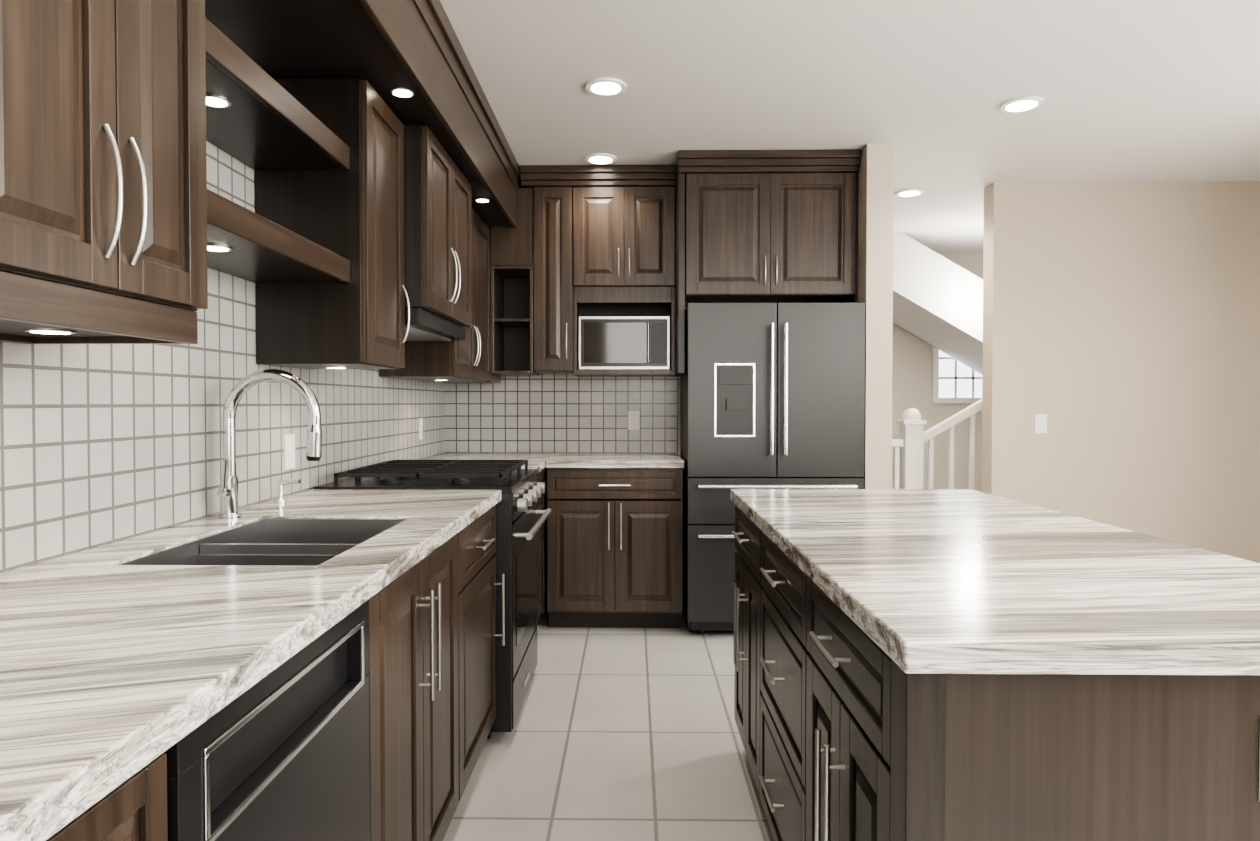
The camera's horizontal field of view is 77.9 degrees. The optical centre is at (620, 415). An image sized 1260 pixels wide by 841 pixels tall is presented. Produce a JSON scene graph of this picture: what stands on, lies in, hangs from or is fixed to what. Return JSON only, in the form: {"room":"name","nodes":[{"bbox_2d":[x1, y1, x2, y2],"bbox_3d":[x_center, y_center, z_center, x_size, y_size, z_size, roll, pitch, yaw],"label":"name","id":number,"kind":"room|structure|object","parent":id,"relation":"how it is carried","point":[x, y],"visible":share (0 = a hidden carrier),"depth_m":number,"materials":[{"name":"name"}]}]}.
{"room":"kitchen","nodes":[
{"label":"kitchen","id":0,"kind":"room"},
{"bbox_2d":[0,453,443,572],"bbox_3d":[-1.207,-0.070,1.317,0.150,2.550,7.150,0,1,1],"label":"wall","id":1,"kind":"structure","parent":0,"point":[143,533],"depth_m":1.78,"materials":[{"name":"white tile"}]},
{"bbox_2d":[0,0,7,275],"bbox_3d":[-0.964,-0.585,0.592,0.342,0.806,0.744,0,1,1],"label":"upper cabinet","id":2,"kind":"object","parent":1,"relation":"attached to","point":[3,135],"depth_m":1.00,"materials":[{"name":"brown wood"}]},
{"bbox_2d":[0,0,155,307],"bbox_3d":[-0.957,-0.593,1.059,0.342,0.806,0.430,0,1,1],"label":"upper cabinet","id":3,"kind":"object","parent":1,"relation":"attached to","point":[103,201],"depth_m":1.15,"materials":[{"name":"brown wood"}]},
{"bbox_2d":[0,0,207,319],"bbox_3d":[-0.953,-0.598,1.313,0.342,0.806,0.318,0,1,1],"label":"upper cabinet","id":4,"kind":"object","parent":1,"relation":"attached to","point":[181,165],"depth_m":1.38,"materials":[{"name":"brown wood"}]},
{"bbox_2d":[0,140,444,570],"bbox_3d":[-1.121,-0.374,1.801,0.006,1.299,5.930,0,1,1],"label":"backsplash","id":5,"kind":"structure","parent":1,"relation":"attached to","point":[100,444],"depth_m":1.94,"materials":[{"name":"tile"}]},
{"bbox_2d":[284,434,294,469],"bbox_3d":[-1.102,0.119,2.600,0.008,0.115,0.070,0,1,1],"label":"outlet","id":6,"kind":"object","parent":5,"relation":"attached to","point":[289,447],"visible":1,"depth_m":2.59,"materials":[{"name":"white plastic"}]},
{"bbox_2d":[419,418,422,439],"bbox_3d":[-1.077,0.071,4.214,0.008,0.115,0.050,0,1,1],"label":"outlet","id":7,"kind":"object","parent":5,"relation":"attached to","point":[420,428],"visible":1,"depth_m":4.19,"materials":[{"name":"white plastic"}]},
{"bbox_2d":[255,78,409,368],"bbox_3d":[-0.920,-0.588,2.554,0.370,0.866,0.388,0,1,1],"label":"upper cabinet","id":8,"kind":"object","parent":1,"relation":"attached to","point":[354,214],"visible":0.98,"depth_m":2.36,"materials":[{"name":"brown wood"}]},
{"bbox_2d":[379,208,490,381],"bbox_3d":[-0.898,-0.612,3.959,0.370,0.866,0.896,0,1,1],"label":"upper cabinet","id":9,"kind":"object","parent":1,"relation":"attached to","point":[468,359],"visible":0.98,"depth_m":3.91,"materials":[{"name":"brown wood"}]},
{"bbox_2d":[404,124,471,340],"bbox_3d":[-0.871,-0.678,3.127,0.450,0.706,0.758,0,1,1],"label":"upper cabinet","id":10,"kind":"object","parent":1,"relation":"attached to","point":[438,231],"visible":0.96,"depth_m":2.90,"materials":[{"name":"brown wood"}]},
{"bbox_2d":[443,608,773,840],"bbox_3d":[1.685,1.236,2.420,6.000,0.100,9.400,0,1,1],"label":"floor","id":11,"kind":"structure","parent":0,"point":[623,734],"depth_m":2.74,"materials":[{"name":"tile"}]},
{"bbox_2d":[46,753,167,840],"bbox_3d":[-0.795,0.790,-0.064,0.694,0.877,1.772,0,1,1],"label":"base cabinet","id":12,"kind":"object","parent":11,"relation":"on","point":[133,807],"visible":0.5,"depth_m":0.75,"materials":[{"name":"brown wood"}]},
{"bbox_2d":[0,453,556,840],"bbox_3d":[-0.775,0.295,1.879,0.683,0.040,5.773,0,1,1],"label":"countertop","id":13,"kind":"structure","parent":12,"relation":"on","point":[114,674],"depth_m":1.06,"materials":[{"name":"stone"}]},
{"bbox_2d":[119,519,406,565],"bbox_3d":[-0.770,0.403,1.794,0.408,0.238,0.638,0,1,1],"label":"double-bowl sink","id":14,"kind":"object","parent":13,"relation":"in","point":[307,542],"visible":0.1,"depth_m":1.79,"materials":[{"name":"silver metal"}]},
{"bbox_2d":[217,369,321,517],"bbox_3d":[-0.940,0.073,2.078,0.279,0.396,0.085,0,1,1],"label":"gooseneck faucet","id":15,"kind":"object","parent":13,"relation":"on","point":[227,492],"visible":1,"depth_m":2.08,"materials":[{"name":"silver metal"}]},
{"bbox_2d":[274,479,300,502],"bbox_3d":[-1.024,0.230,2.395,0.078,0.072,0.036,0,1,1],"label":"soap dispenser","id":16,"kind":"object","parent":13,"relation":"on","point":[280,499],"visible":1,"depth_m":2.39,"materials":[{"name":"silver metal"}]},
{"bbox_2d":[164,600,369,840],"bbox_3d":[-0.772,0.770,1.130,0.627,0.876,0.592,0,1,1],"label":"dishwasher","id":17,"kind":"object","parent":11,"relation":"on","point":[280,753],"visible":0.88,"depth_m":1.11,"materials":[{"name":"black metal"}]},
{"bbox_2d":[368,534,458,840],"bbox_3d":[-0.766,0.758,1.801,0.694,0.877,0.730,0,1,1],"label":"base cabinet","id":18,"kind":"object","parent":11,"relation":"on","point":[413,717],"visible":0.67,"depth_m":1.74,"materials":[{"name":"brown wood"}]},
{"bbox_2d":[314,460,551,738],"bbox_3d":[-0.698,0.688,3.148,0.772,0.972,0.756,0,1,1],"label":"gas range","id":19,"kind":"object","parent":11,"relation":"on","point":[518,525],"visible":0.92,"depth_m":2.90,"materials":[{"name":"black metal"}]},
{"bbox_2d":[457,506,504,800],"bbox_3d":[-0.756,0.747,2.466,0.694,0.877,0.592,0,1,1],"label":"base cabinet","id":20,"kind":"object","parent":11,"relation":"on","point":[477,584],"visible":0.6,"depth_m":2.42,"materials":[{"name":"brown wood"}]},
{"bbox_2d":[537,468,546,621],"bbox_3d":[-0.730,0.719,4.153,0.694,0.877,1.228,0,1,1],"label":"base cabinet","id":21,"kind":"object","parent":11,"relation":"on","point":[542,560],"visible":0.08,"depth_m":4.17,"materials":[{"name":"brown wood"}]},
{"bbox_2d":[547,468,682,627],"bbox_3d":[-0.026,0.714,4.434,0.728,0.877,0.644,0,1,1],"label":"base cabinet","id":22,"kind":"object","parent":11,"relation":"on","point":[614,547],"visible":0.9,"depth_m":4.15,"materials":[{"name":"brown wood"}]},
{"bbox_2d":[546,453,683,467],"bbox_3d":[-0.025,0.252,4.437,0.734,0.040,0.633,0,1,1],"label":"countertop","id":23,"kind":"structure","parent":22,"relation":"on","point":[616,460],"depth_m":4.14,"materials":[{"name":"stone"}]},
{"bbox_2d":[732,505,751,758],"bbox_3d":[0.803,0.747,2.462,0.815,0.876,0.577,0,1,1],"label":"base cabinet","id":24,"kind":"object","parent":11,"relation":"on","point":[742,639],"depth_m":2.50,"materials":[{"name":"brown wood"}]},
{"bbox_2d":[730,489,1259,674],"bbox_3d":[0.804,0.295,1.880,0.855,0.040,1.785,0,1,1],"label":"countertop","id":25,"kind":"structure","parent":24,"relation":"on","point":[939,581],"depth_m":1.32,"materials":[{"name":"stone"}]},
{"bbox_2d":[748,522,795,840],"bbox_3d":[0.794,0.757,1.898,0.815,0.876,0.697,0,1,1],"label":"base cabinet","id":26,"kind":"object","parent":11,"relation":"on","point":[772,751],"depth_m":1.97,"materials":[{"name":"brown wood"}]},
{"bbox_2d":[681,303,864,633],"bbox_3d":[0.806,0.284,4.338,0.906,1.740,0.761,0,1,1],"label":"refrigerator","id":27,"kind":"object","parent":11,"relation":"on","point":[772,395],"visible":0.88,"depth_m":4.01,"materials":[{"name":"black metal"}]},
{"bbox_2d":[892,399,981,489],"bbox_3d":[2.344,0.275,5.244,1.830,1.728,0.150,0,1,1],"label":"stair railing","id":28,"kind":"object","parent":11,"relation":"on","point":[913,439],"visible":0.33,"depth_m":5.21,"materials":[{"name":"white paint"}]},
{"bbox_2d":[796,565,1259,840],"bbox_3d":[0.785,0.766,1.321,0.815,0.876,0.604,0,1,1],"label":"base cabinet","id":29,"kind":"object","parent":11,"relation":"on","point":[849,729],"depth_m":1.02,"materials":[{"name":"brown wood"}]},
{"bbox_2d":[1259,746,1259,801],"bbox_3d":[0.868,0.445,1.012,0.072,0.116,0.007,0,1,1],"label":"outlet","id":30,"kind":"object","parent":29,"relation":"attached to","point":[1259,773],"visible":1,"depth_m":1.02,"materials":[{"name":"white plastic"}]},
{"bbox_2d":[440,0,1259,253],"bbox_3d":[1.685,-1.413,2.375,6.000,0.100,9.400,0,1,1],"label":"ceiling","id":31,"kind":"structure","parent":0,"point":[1145,90],"depth_m":3.25,"materials":[{"name":"white paint"}]},
{"bbox_2d":[205,0,519,227],"bbox_3d":[-0.863,-1.179,1.607,0.512,0.338,5.576,0,1,1],"label":"soffit","id":32,"kind":"object","parent":31,"relation":"attached to","point":[408,61],"visible":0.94,"depth_m":2.36,"materials":[{"name":"brown wood"}]},
{"bbox_2d":[585,153,616,164],"bbox_3d":[-0.107,-1.387,4.214,0.170,0.013,0.170,0,1,1],"label":"recessed light","id":33,"kind":"object","parent":31,"relation":"in","point":[600,158],"visible":0.98,"depth_m":4.19,"materials":[{"name":"white plastic"}]},
{"bbox_2d":[585,77,625,95],"bbox_3d":[-0.062,-1.371,3.253,0.170,0.013,0.170,0,1,1],"label":"recessed light","id":34,"kind":"object","parent":31,"relation":"in","point":[605,86],"visible":1,"depth_m":3.23,"materials":[{"name":"white plastic"}]},
{"bbox_2d":[895,188,923,196],"bbox_3d":[1.814,-1.398,4.894,0.170,0.013,0.170,0,1,1],"label":"recessed light","id":35,"kind":"object","parent":31,"relation":"in","point":[911,192],"visible":0.98,"depth_m":4.87,"materials":[{"name":"white plastic"}]},
{"bbox_2d":[893,233,982,373],"bbox_3d":[3.005,-0.719,6.498,3.312,2.173,0.860,0,1,1],"label":"staircase underside","id":36,"kind":"structure","parent":31,"relation":"attached to","point":[937,301],"depth_m":6.07,"materials":[{"name":"white paint"}]},
{"bbox_2d":[1000,96,1042,112],"bbox_3d":[1.772,-1.374,3.445,0.170,0.013,0.170,0,1,1],"label":"recessed light","id":37,"kind":"object","parent":31,"relation":"in","point":[1021,104],"visible":1,"depth_m":3.42,"materials":[{"name":"white plastic"}]},
{"bbox_2d":[487,181,1259,562],"bbox_3d":[1.822,-0.129,4.776,5.800,2.550,0.140,0,1,1],"label":"wall","id":38,"kind":"structure","parent":0,"point":[1121,335],"depth_m":4.68,"materials":[{"name":"beige paint"}]},
{"bbox_2d":[438,188,539,382],"bbox_3d":[-0.783,-0.743,4.576,0.580,1.095,0.342,0,1,1],"label":"wall cabinet","id":39,"kind":"object","parent":38,"relation":"attached to","point":[512,297],"visible":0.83,"depth_m":4.46,"materials":[{"name":"brown wood"}]},
{"bbox_2d":[534,187,572,372],"bbox_3d":[-0.380,-0.775,4.556,0.220,1.040,0.370,0,1,1],"label":"upper cabinet","id":40,"kind":"object","parent":38,"relation":"attached to","point":[553,279],"visible":0.98,"depth_m":4.40,"materials":[{"name":"brown wood"}]},
{"bbox_2d":[445,373,677,452],"bbox_3d":[-0.361,-0.289,4.754,1.424,1.029,0.006,0,1,1],"label":"backsplash","id":41,"kind":"structure","parent":38,"relation":"attached to","point":[556,413],"depth_m":4.75,"materials":[{"name":"tile"}]},
{"bbox_2d":[628,411,639,429],"bbox_3d":[0.081,0.027,4.745,0.070,0.115,0.008,0,1,1],"label":"outlet","id":42,"kind":"object","parent":41,"relation":"attached to","point":[633,420],"visible":1,"depth_m":4.74,"materials":[{"name":"white plastic"}]},
{"bbox_2d":[573,187,674,376],"bbox_3d":[0.022,-0.765,4.550,0.576,1.060,0.370,0,1,1],"label":"upper cabinet","id":43,"kind":"object","parent":38,"relation":"attached to","point":[623,251],"visible":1,"depth_m":4.39,"materials":[{"name":"brown wood"}]},
{"bbox_2d":[579,316,669,369],"bbox_3d":[0.022,-0.417,4.548,0.516,0.300,0.300,0,1,1],"label":"microwave","id":44,"kind":"object","parent":43,"relation":"in","point":[621,342],"visible":0.94,"depth_m":4.43,"materials":[{"name":"silver metal"}]},
{"bbox_2d":[520,149,861,201],"bbox_3d":[0.352,-1.345,4.400,1.824,0.101,0.639,0,1,1],"label":"crown molding","id":45,"kind":"structure","parent":38,"relation":"attached to","point":[752,161],"depth_m":4.12,"materials":[{"name":"brown wood"}]},
{"bbox_2d":[673,173,857,376],"bbox_3d":[0.788,-0.762,4.415,0.952,1.060,0.615,0,1,1],"label":"upper cabinet","id":46,"kind":"object","parent":38,"relation":"attached to","point":[766,237],"visible":0.98,"depth_m":4.14,"materials":[{"name":"brown wood"}]},
{"bbox_2d":[1035,414,1046,432],"bbox_3d":[2.530,0.048,4.693,0.070,0.115,0.008,0,1,1],"label":"light switch","id":47,"kind":"object","parent":38,"relation":"attached to","point":[1040,423],"visible":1,"depth_m":4.69,"materials":[{"name":"white plastic"}]},
{"bbox_2d":[857,143,893,488],"bbox_3d":[1.333,-0.122,4.368,0.135,2.550,0.730,0,1,1],"label":"wall","id":48,"kind":"structure","parent":0,"point":[875,228],"depth_m":4.00,"materials":[{"name":"beige paint"}]},
{"bbox_2d":[892,254,982,491],"bbox_3d":[1.782,-0.167,7.046,5.950,2.550,0.100,0,1,1],"label":"wall","id":49,"kind":"structure","parent":0,"point":[911,370],"depth_m":6.98,"materials":[{"name":"beige paint"}]},
{"bbox_2d":[932,346,981,402],"bbox_3d":[3.146,-0.425,6.955,0.720,0.630,0.029,0,1,1],"label":"window","id":50,"kind":"structure","parent":49,"relation":"in","point":[954,380],"depth_m":6.96,"materials":[{"name":"glass"}]}
]}

